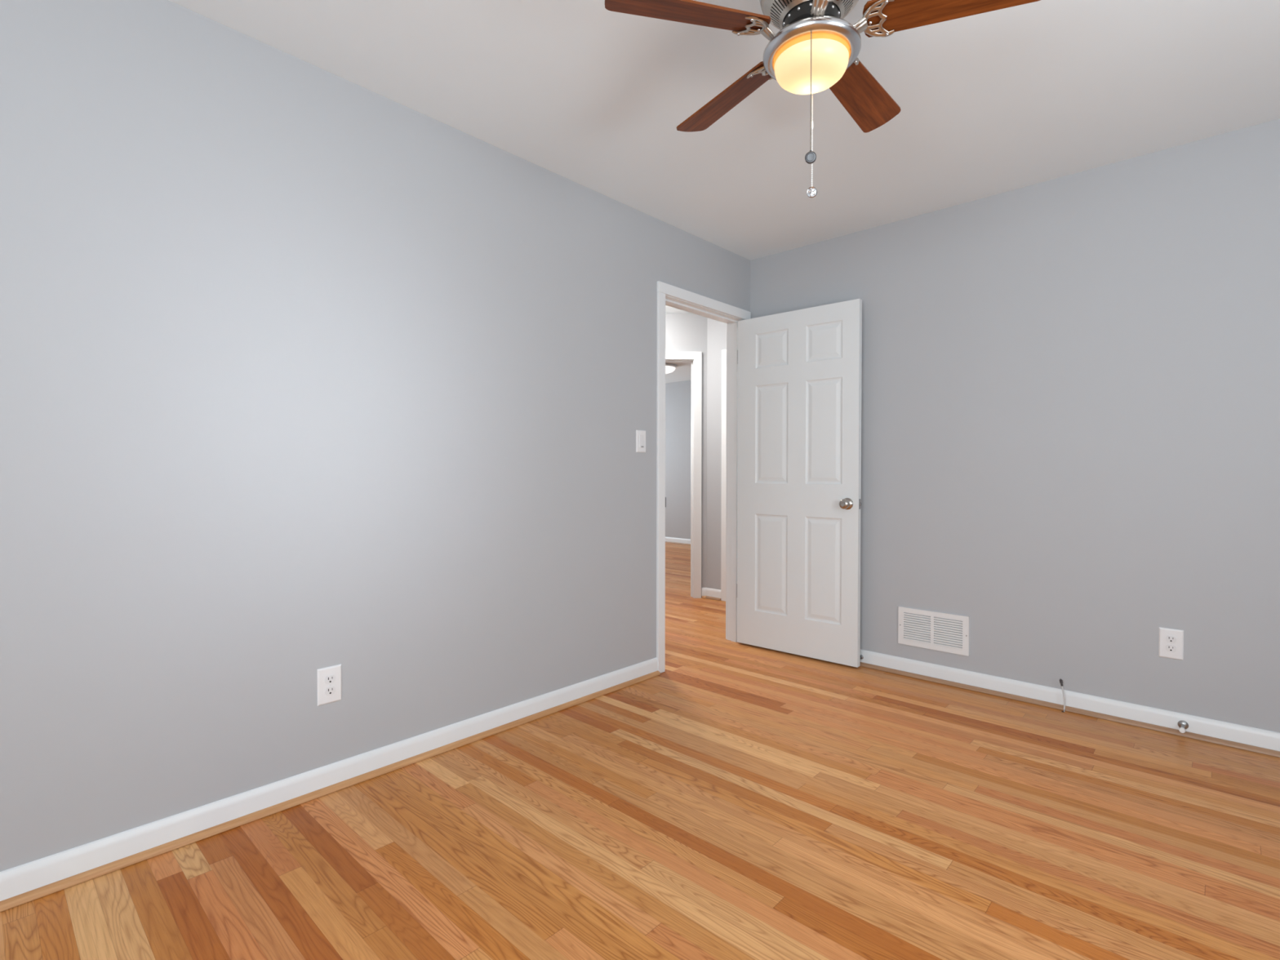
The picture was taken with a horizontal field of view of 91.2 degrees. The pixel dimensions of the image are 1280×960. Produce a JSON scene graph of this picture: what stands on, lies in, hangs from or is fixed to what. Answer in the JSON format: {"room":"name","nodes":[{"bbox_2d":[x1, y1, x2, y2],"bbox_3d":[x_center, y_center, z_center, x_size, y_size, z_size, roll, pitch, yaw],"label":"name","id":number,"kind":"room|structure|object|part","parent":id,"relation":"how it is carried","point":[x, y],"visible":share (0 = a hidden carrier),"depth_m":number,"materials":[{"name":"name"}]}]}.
{"room":"empty bedroom","nodes":[
{"label":"empty bedroom","id":0,"kind":"room"},
{"bbox_2d":[0,0,750,871],"bbox_3d":[-0.728,-0.167,2.573,0.115,2.440,5.915,1,1,43],"label":"wall","id":1,"kind":"structure","parent":0,"point":[304,369],"depth_m":2.01,"materials":[{"name":"grey paint"}]},
{"bbox_2d":[0,657,657,901],"bbox_3d":[-1.303,1.019,1.878,0.013,0.087,4.093,1,1,43],"label":"baseboard","id":2,"kind":"structure","parent":1,"relation":"attached to","point":[20,879],"depth_m":2.00,"materials":[{"name":"white paint"}]},
{"bbox_2d":[316,664,342,706],"bbox_3d":[-1.058,0.700,2.139,0.009,0.124,0.079,1,1,43],"label":"wall outlet","id":3,"kind":"object","parent":1,"relation":"attached to","point":[328,678],"visible":1,"depth_m":2.13,"materials":[{"name":"white plastic"}]},
{"bbox_2d":[324,685,335,695],"bbox_3d":[-1.057,0.719,2.139,0.004,0.028,0.035,1,1,43],"label":"receptacle","id":4,"kind":"object","parent":3,"relation":"attached to","point":[329,690],"depth_m":2.14,"materials":[{"name":"white plastic"}]},
{"bbox_2d":[324,675,335,684],"bbox_3d":[-1.057,0.680,2.138,0.004,0.028,0.035,1,1,43],"label":"receptacle","id":5,"kind":"object","parent":3,"relation":"attached to","point":[329,679],"depth_m":2.14,"materials":[{"name":"white plastic"}]},
{"bbox_2d":[0,670,660,911],"bbox_3d":[-1.291,1.052,1.868,0.019,0.018,4.093,1,1,43],"label":"trim","id":6,"kind":"structure","parent":1,"relation":"attached to","point":[28,896],"depth_m":1.99,"materials":[{"name":"brown wood"}]},
{"bbox_2d":[635,430,645,452],"bbox_3d":[0.008,-0.202,3.272,0.011,0.115,0.072,1,1,43],"label":"light switch","id":7,"kind":"object","parent":1,"relation":"attached to","point":[640,434],"visible":1,"depth_m":3.26,"materials":[{"name":"white plastic"}]},
{"bbox_2d":[656,280,751,673],"bbox_3d":[0.349,-0.014,3.730,0.150,2.106,0.893,1,1,43],"label":"door frame","id":8,"kind":"structure","parent":1,"relation":"attached to","point":[668,295],"depth_m":3.65,"materials":[{"name":"white paint"}]},
{"bbox_2d":[736,298,862,667],"bbox_3d":[0.914,0.017,3.701,0.796,2.022,0.140,1,1,41],"label":"door","id":9,"kind":"structure","parent":8,"relation":"attached to","point":[799,504],"depth_m":3.66,"materials":[{"name":"white paint"}]},
{"bbox_3d":[1.132,0.132,3.457,0.066,0.066,0.060,1,1,41],"label":"knob","id":10,"kind":"part","parent":9,"relation":"part of","materials":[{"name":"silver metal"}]},
{"bbox_3d":[1.212,0.132,3.448,0.011,0.056,0.023,1,1,41],"label":"latch plate","id":11,"kind":"part","parent":9,"relation":"part of","materials":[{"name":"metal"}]},
{"bbox_2d":[0,542,1279,959],"bbox_3d":[-0.413,1.080,4.314,9.430,0.100,9.100,1,1,43],"label":"floor","id":12,"kind":"structure","parent":0,"point":[735,801],"depth_m":1.81,"materials":[{"name":"brown wood"}]},
{"bbox_2d":[1059,678,1065,712],"bbox_3d":[1.920,0.981,2.853,0.017,0.150,0.027,0,1,-19],"label":"loose cable","id":13,"kind":"object","parent":12,"relation":"on","point":[1060,679],"visible":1,"depth_m":2.85,"materials":[{"name":"white plastic"}]},
{"bbox_2d":[665,380,690,539],"bbox_3d":[1.110,-0.252,9.016,5.000,2.440,0.115,1,1,43],"label":"wall","id":14,"kind":"structure","parent":0,"point":[677,394],"depth_m":9.44,"materials":[{"name":"grey paint"}]},
{"bbox_2d":[665,537,690,543],"bbox_3d":[0.926,0.923,9.114,4.620,0.087,0.013,1,1,43],"label":"baseboard","id":15,"kind":"structure","parent":14,"relation":"attached to","point":[667,539],"depth_m":9.43,"materials":[{"name":"white paint"}]},
{"bbox_2d":[665,541,690,545],"bbox_3d":[0.915,0.957,9.103,4.620,0.018,0.019,1,1,43],"label":"trim","id":16,"kind":"structure","parent":14,"relation":"attached to","point":[665,541],"depth_m":9.41,"materials":[{"name":"brown wood"}]},
{"bbox_2d":[665,313,706,587],"bbox_3d":[0.064,-0.204,5.430,1.022,2.440,0.100,0,1,-2],"label":"wall","id":17,"kind":"structure","parent":0,"point":[683,332],"depth_m":5.38,"materials":[{"name":"grey paint"}]},
{"bbox_2d":[665,351,702,598],"bbox_3d":[0.074,-0.042,5.424,0.904,2.116,0.116,0,1,-2],"label":"door frame","id":18,"kind":"structure","parent":17,"relation":"attached to","point":[695,358],"depth_m":5.39,"materials":[{"name":"white paint"}]},
{"bbox_2d":[701,587,706,598],"bbox_3d":[0.553,0.973,5.407,0.045,0.087,0.013,0,1,-2],"label":"baseboard","id":19,"kind":"structure","parent":17,"relation":"attached to","point":[703,589],"depth_m":5.40,"materials":[{"name":"white paint"}]},
{"bbox_2d":[706,317,726,590],"bbox_3d":[0.944,-0.200,5.124,0.912,2.440,0.100,1,1,43],"label":"wall","id":20,"kind":"structure","parent":0,"point":[716,330],"depth_m":5.35,"materials":[{"name":"grey paint"}]},
{"bbox_2d":[705,595,720,600],"bbox_3d":[0.619,1.007,5.343,0.161,0.018,0.019,1,1,43],"label":"trim","id":21,"kind":"structure","parent":20,"relation":"attached to","point":[706,597],"depth_m":5.33,"materials":[{"name":"brown wood"}]},
{"bbox_2d":[706,587,720,598],"bbox_3d":[0.630,0.974,5.355,0.161,0.087,0.013,1,1,43],"label":"baseboard","id":22,"kind":"structure","parent":20,"relation":"attached to","point":[714,593],"depth_m":5.35,"materials":[{"name":"white paint"}]},
{"bbox_2d":[720,349,726,601],"bbox_3d":[0.994,-0.034,5.069,0.742,2.111,0.116,1,1,43],"label":"door frame","id":23,"kind":"structure","parent":20,"relation":"attached to","point":[723,351],"depth_m":5.26,"materials":[{"name":"white paint"}]},
{"bbox_2d":[168,0,1279,382],"bbox_3d":[-0.411,-1.459,4.279,9.430,0.100,9.100,1,1,43],"label":"ceiling","id":24,"kind":"structure","parent":0,"point":[593,96],"depth_m":2.23,"materials":[{"name":"paint"}]},
{"bbox_2d":[665,363,676,373],"bbox_3d":[0.257,-1.409,8.008,0.420,0.100,0.420,1,1,43],"label":"flush ceiling light","id":25,"kind":"object","parent":24,"relation":"attached to","point":[669,368],"visible":0.38,"depth_m":7.88,"materials":[{"name":"white glass"}]},
{"bbox_3d":[0.257,-1.394,8.009,0.391,0.070,0.391,1,1,43],"label":"lamp glass","id":26,"kind":"part","parent":25,"relation":"part of","materials":[{"name":"white glass"}]},
{"bbox_2d":[604,0,1039,198],"bbox_3d":[0.458,-1.071,1.638,1.033,0.604,1.003,1,1,43],"label":"ceiling fan","id":27,"kind":"object","parent":24,"relation":"hanging from","point":[814,50],"visible":1,"depth_m":1.56,"materials":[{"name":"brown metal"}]},
{"bbox_3d":[0.118,-1.142,1.530,0.410,0.006,0.121,0,16,-14],"label":"blade","id":28,"kind":"part","parent":27,"relation":"part of","materials":[{"name":"brown wood"}]},
{"bbox_3d":[0.265,-1.147,1.891,0.121,0.006,0.410,-18,10,-30],"label":"blade","id":29,"kind":"part","parent":27,"relation":"part of","materials":[{"name":"brown wood"}]},
{"bbox_3d":[0.413,-0.937,1.515,0.003,0.291,0.003,1,1,43],"label":"pull chain","id":30,"kind":"part","parent":27,"relation":"part of","materials":[{"name":"silver metal"}]},
{"bbox_3d":[0.439,-1.047,1.610,0.185,0.046,0.185,1,1,43],"label":"lamp shade","id":31,"kind":"part","parent":27,"relation":"part of","materials":[{"name":"beige glass"}]},
{"bbox_3d":[0.470,-0.949,1.713,0.004,0.304,0.004,1,1,43],"label":"pull chain","id":32,"kind":"part","parent":27,"relation":"part of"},
{"bbox_3d":[0.653,-1.146,1.861,0.121,0.006,0.410,-19,-11,39],"label":"blade","id":33,"kind":"part","parent":27,"relation":"part of","materials":[{"name":"brown wood"}]},
{"bbox_3d":[0.746,-1.141,1.484,0.410,0.006,0.121,0,-14,22],"label":"blade","id":34,"kind":"part","parent":27,"relation":"part of","materials":[{"name":"brown wood"}]},
{"bbox_2d":[750,118,1279,733],"bbox_3d":[2.062,-0.168,2.845,3.600,2.440,0.115,1,1,43],"label":"wall","id":35,"kind":"structure","parent":0,"point":[1070,384],"depth_m":2.83,"materials":[{"name":"grey paint"}]},
{"bbox_2d":[897,606,968,656],"bbox_3d":[1.526,0.785,3.271,0.350,0.198,0.010,1,1,43],"label":"air vent","id":36,"kind":"object","parent":35,"relation":"in","point":[929,629],"visible":1,"depth_m":3.26,"materials":[{"name":"white metal"}]},
{"bbox_2d":[860,648,1279,751],"bbox_3d":[2.018,1.009,2.814,3.600,0.087,0.013,1,1,43],"label":"baseboard","id":37,"kind":"structure","parent":35,"relation":"attached to","point":[1265,739],"depth_m":2.81,"materials":[{"name":"white paint"}]},
{"bbox_2d":[1177,720,1188,733],"bbox_3d":[2.217,1.012,2.562,0.035,0.035,0.084,1,1,43],"label":"door stop","id":38,"kind":"object","parent":37,"relation":"attached to","point":[1183,725],"visible":1,"depth_m":2.58,"materials":[{"name":"metal"}]},
{"bbox_2d":[860,662,1279,757],"bbox_3d":[2.007,1.043,2.803,3.600,0.018,0.019,1,1,43],"label":"trim","id":39,"kind":"structure","parent":35,"relation":"attached to","point":[1175,731],"depth_m":2.80,"materials":[{"name":"brown wood"}]},
{"bbox_2d":[1158,626,1183,660],"bbox_3d":[2.222,0.685,2.623,0.079,0.124,0.009,1,1,43],"label":"wall outlet","id":40,"kind":"object","parent":35,"relation":"attached to","point":[1171,640],"visible":1,"depth_m":2.62,"materials":[{"name":"white plastic"}]},
{"bbox_2d":[1165,644,1176,652],"bbox_3d":[2.220,0.705,2.622,0.035,0.028,0.004,1,1,43],"label":"receptacle","id":41,"kind":"object","parent":40,"relation":"attached to","point":[1169,648],"depth_m":2.62,"materials":[{"name":"white plastic"}]},
{"bbox_2d":[1165,635,1176,643],"bbox_3d":[2.220,0.665,2.622,0.035,0.028,0.004,1,1,43],"label":"receptacle","id":42,"kind":"object","parent":40,"relation":"attached to","point":[1169,638],"depth_m":2.62,"materials":[{"name":"white plastic"}]}
]}

